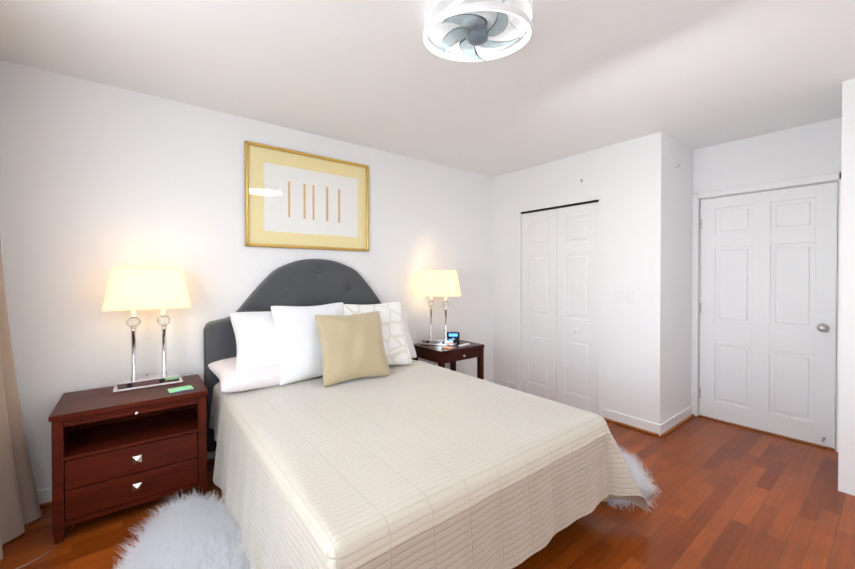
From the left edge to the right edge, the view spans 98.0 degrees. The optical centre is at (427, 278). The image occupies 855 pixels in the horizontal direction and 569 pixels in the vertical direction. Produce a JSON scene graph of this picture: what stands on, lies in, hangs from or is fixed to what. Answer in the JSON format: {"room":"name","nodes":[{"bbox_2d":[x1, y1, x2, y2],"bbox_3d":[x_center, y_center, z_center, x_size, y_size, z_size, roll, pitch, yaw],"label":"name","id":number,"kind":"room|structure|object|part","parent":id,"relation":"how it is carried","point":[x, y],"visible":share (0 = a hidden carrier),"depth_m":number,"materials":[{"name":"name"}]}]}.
{"room":"bedroom","nodes":[
{"label":"bedroom","id":0,"kind":"room"},
{"bbox_2d":[0,60,495,490],"bbox_3d":[-0.493,0.042,3.534,4.900,2.500,0.100,0,1,-38],"label":"wall","id":1,"kind":"structure","parent":0,"point":[98,182],"depth_m":2.44,"materials":[{"name":"white paint"}]},
{"bbox_2d":[0,240,41,560],"bbox_3d":[-1.815,0.063,1.481,0.202,2.467,1.390,0,1,-38],"label":"curtain","id":2,"kind":"object","parent":1,"relation":"hanging from","point":[19,506],"visible":0.98,"depth_m":1.92,"materials":[{"name":"beige fabric"}]},
{"bbox_2d":[37,377,493,507],"bbox_3d":[-0.772,1.247,3.244,4.010,0.095,0.032,0,1,-38],"label":"baseboard","id":3,"kind":"structure","parent":1,"relation":"attached to","point":[44,495],"depth_m":2.14,"materials":[{"name":"white paint"}]},
{"bbox_2d":[245,141,368,251],"bbox_3d":[-0.950,-0.636,3.088,1.040,0.785,0.026,0,1,-38],"label":"picture frame","id":4,"kind":"object","parent":1,"relation":"attached to","point":[297,199],"visible":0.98,"depth_m":3.04,"materials":[{"name":"gold metal"}]},
{"bbox_2d":[0,416,854,568],"bbox_3d":[1.044,1.337,1.479,5.020,0.050,5.250,0,1,-38],"label":"floor","id":5,"kind":"structure","parent":0,"point":[729,496],"depth_m":2.01,"materials":[{"name":"brown wood"}]},
{"bbox_2d":[16,525,72,568],"bbox_3d":[-2.013,1.300,1.869,0.342,0.007,0.534,0,1,-38],"label":"lamp cord","id":6,"kind":"object","parent":5,"relation":"on","point":[47,552],"visible":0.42,"depth_m":1.77,"materials":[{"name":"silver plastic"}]},
{"bbox_2d":[48,374,207,544],"bbox_3d":[-1.705,0.985,2.182,0.671,0.640,0.474,0,1,-38],"label":"nightstand","id":7,"kind":"object","parent":5,"relation":"on","point":[112,452],"visible":1,"depth_m":2.03,"materials":[{"name":"brown wood"}]},
{"bbox_2d":[102,267,190,393],"bbox_3d":[-1.719,0.298,2.294,0.431,0.731,0.211,0,1,-38],"label":"lamp","id":8,"kind":"object","parent":7,"relation":"on","point":[133,289],"visible":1,"depth_m":2.23,"materials":[{"name":"beige fabric"}]},
{"bbox_2d":[167,385,193,392],"bbox_3d":[-1.475,0.660,2.221,0.120,0.007,0.090,-1,1,-43],"label":"coaster","id":9,"kind":"object","parent":7,"relation":"on","point":[180,389],"visible":0.94,"depth_m":2.21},
{"bbox_2d":[112,489,255,568],"bbox_3d":[-0.904,1.296,1.573,0.553,0.021,1.215,0,1,-38],"label":"rug","id":10,"kind":"object","parent":5,"relation":"on","point":[197,533],"visible":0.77,"depth_m":1.68,"materials":[{"name":"white fur"}]},
{"bbox_2d":[203,259,647,568],"bbox_3d":[-0.247,0.574,2.254,1.885,1.460,2.217,0,1,-38],"label":"bed","id":11,"kind":"object","parent":5,"relation":"on","point":[345,430],"visible":1,"depth_m":1.76,"materials":[{"name":"grey fabric"}]},
{"bbox_3d":[-0.906,0.566,3.092,1.640,1.460,0.085,0,1,-38],"label":"headboard","id":12,"kind":"part","parent":11,"relation":"part of","materials":[{"name":"fabric"}]},
{"bbox_2d":[315,311,389,386],"bbox_3d":[-0.528,0.481,2.656,0.508,0.460,0.241,0,1,-38],"label":"pillow","id":13,"kind":"object","parent":11,"relation":"on","point":[350,350],"depth_m":2.59,"materials":[{"name":"beige fabric"}]},
{"bbox_2d":[402,309,416,357],"bbox_3d":[-0.432,0.489,3.151,0.706,0.426,0.258,0,1,-38],"label":"pillow","id":14,"kind":"object","parent":11,"relation":"on","point":[404,314],"depth_m":3.27,"materials":[{"name":"white fabric"}]},
{"bbox_2d":[412,340,483,379],"bbox_3d":[0.205,0.971,3.671,0.560,0.640,0.476,0,1,-38],"label":"nightstand","id":15,"kind":"object","parent":5,"relation":"on","point":[440,356],"visible":0.58,"depth_m":3.54,"materials":[{"name":"brown wood"}]},
{"bbox_2d":[415,270,460,345],"bbox_3d":[0.106,0.286,3.662,0.431,0.731,0.211,0,1,14],"label":"lamp","id":16,"kind":"object","parent":15,"relation":"on","point":[442,283],"visible":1,"depth_m":3.59,"materials":[{"name":"beige fabric"}]},
{"bbox_2d":[447,332,459,341],"bbox_3d":[0.263,0.601,3.835,0.130,0.095,0.086,0,1,0],"label":"clock radio","id":17,"kind":"object","parent":15,"relation":"on","point":[455,336],"visible":0.71,"depth_m":3.80,"materials":[{"name":"black plastic"}]},
{"bbox_2d":[599,442,661,510],"bbox_3d":[0.955,1.286,2.669,0.573,0.021,1.127,0,1,-38],"label":"rug","id":18,"kind":"object","parent":5,"relation":"on","point":[644,484],"depth_m":2.20,"materials":[{"name":"white fur"}]},
{"bbox_2d":[0,0,854,176],"bbox_3d":[1.044,-1.213,1.455,5.020,0.050,5.250,0,1,-38],"label":"ceiling","id":19,"kind":"structure","parent":0,"point":[569,78],"depth_m":2.10,"materials":[{"name":"white paint"}]},
{"bbox_2d":[423,0,532,61],"bbox_3d":[0.224,-1.115,1.676,0.502,0.150,0.494,0,1,-38],"label":"ceiling fan","id":20,"kind":"object","parent":19,"relation":"hanging from","point":[469,25],"visible":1,"depth_m":1.65,"materials":[{"name":"white plastic"}]},
{"bbox_2d":[492,78,854,495],"bbox_3d":[2.400,0.051,2.525,0.120,2.500,5.010,0,1,-38],"label":"wall","id":21,"kind":"structure","parent":0,"point":[629,179],"depth_m":3.25,"materials":[{"name":"white paint"}]},
{"bbox_2d":[494,377,515,388],"bbox_3d":[0.903,1.237,4.330,0.032,0.095,0.300,0,1,-38],"label":"baseboard","id":22,"kind":"structure","parent":21,"relation":"attached to","point":[512,385],"depth_m":4.33,"materials":[{"name":"white paint"}]},
{"bbox_2d":[521,199,598,413],"bbox_3d":[1.335,0.268,3.833,0.072,2.018,0.900,0,1,-38],"label":"closet doors","id":23,"kind":"structure","parent":21,"relation":"in","point":[560,266],"depth_m":3.79,"materials":[{"name":"white paint"}]},
{"bbox_2d":[615,289,634,302],"bbox_3d":[1.735,0.155,3.270,0.013,0.120,0.170,0,1,-38],"label":"switch plates","id":24,"kind":"object","parent":21,"relation":"attached to","point":[629,295],"visible":1,"depth_m":3.27,"materials":[{"name":"white plastic"}]},
{"bbox_2d":[603,408,660,436],"bbox_3d":[1.755,1.247,3.239,0.032,0.095,0.470,0,1,-38],"label":"baseboard","id":25,"kind":"structure","parent":21,"relation":"attached to","point":[638,424],"depth_m":3.21,"materials":[{"name":"white paint"}]},
{"bbox_2d":[668,136,695,418],"bbox_3d":[2.228,0.044,3.355,0.630,2.500,0.110,0,1,-38],"label":"wall","id":26,"kind":"structure","parent":0,"point":[682,179],"depth_m":3.32,"materials":[{"name":"white paint"}]},
{"bbox_2d":[696,118,835,397],"bbox_3d":[2.848,0.046,3.154,0.100,2.500,1.190,0,1,-38],"label":"wall","id":27,"kind":"structure","parent":0,"point":[806,150],"depth_m":3.09,"materials":[{"name":"white paint"}]},
{"bbox_2d":[688,405,835,450],"bbox_3d":[2.817,1.248,3.148,0.070,0.095,1.000,0,1,-38],"label":"baseboard","id":28,"kind":"structure","parent":27,"relation":"attached to","point":[690,414],"depth_m":3.12,"materials":[{"name":"white paint"}]},
{"bbox_2d":[691,172,840,451],"bbox_3d":[2.821,0.250,3.144,0.157,2.092,0.989,0,1,-38],"label":"entry door","id":29,"kind":"structure","parent":27,"relation":"in","point":[765,286],"depth_m":3.10,"materials":[{"name":"white paint"}]},
{"bbox_2d":[832,128,835,181],"bbox_3d":[2.889,0.052,2.508,0.630,2.500,0.120,0,1,-38],"label":"wall","id":30,"kind":"structure","parent":0,"point":[833,129],"depth_m":2.80,"materials":[{"name":"white paint"}]}
]}

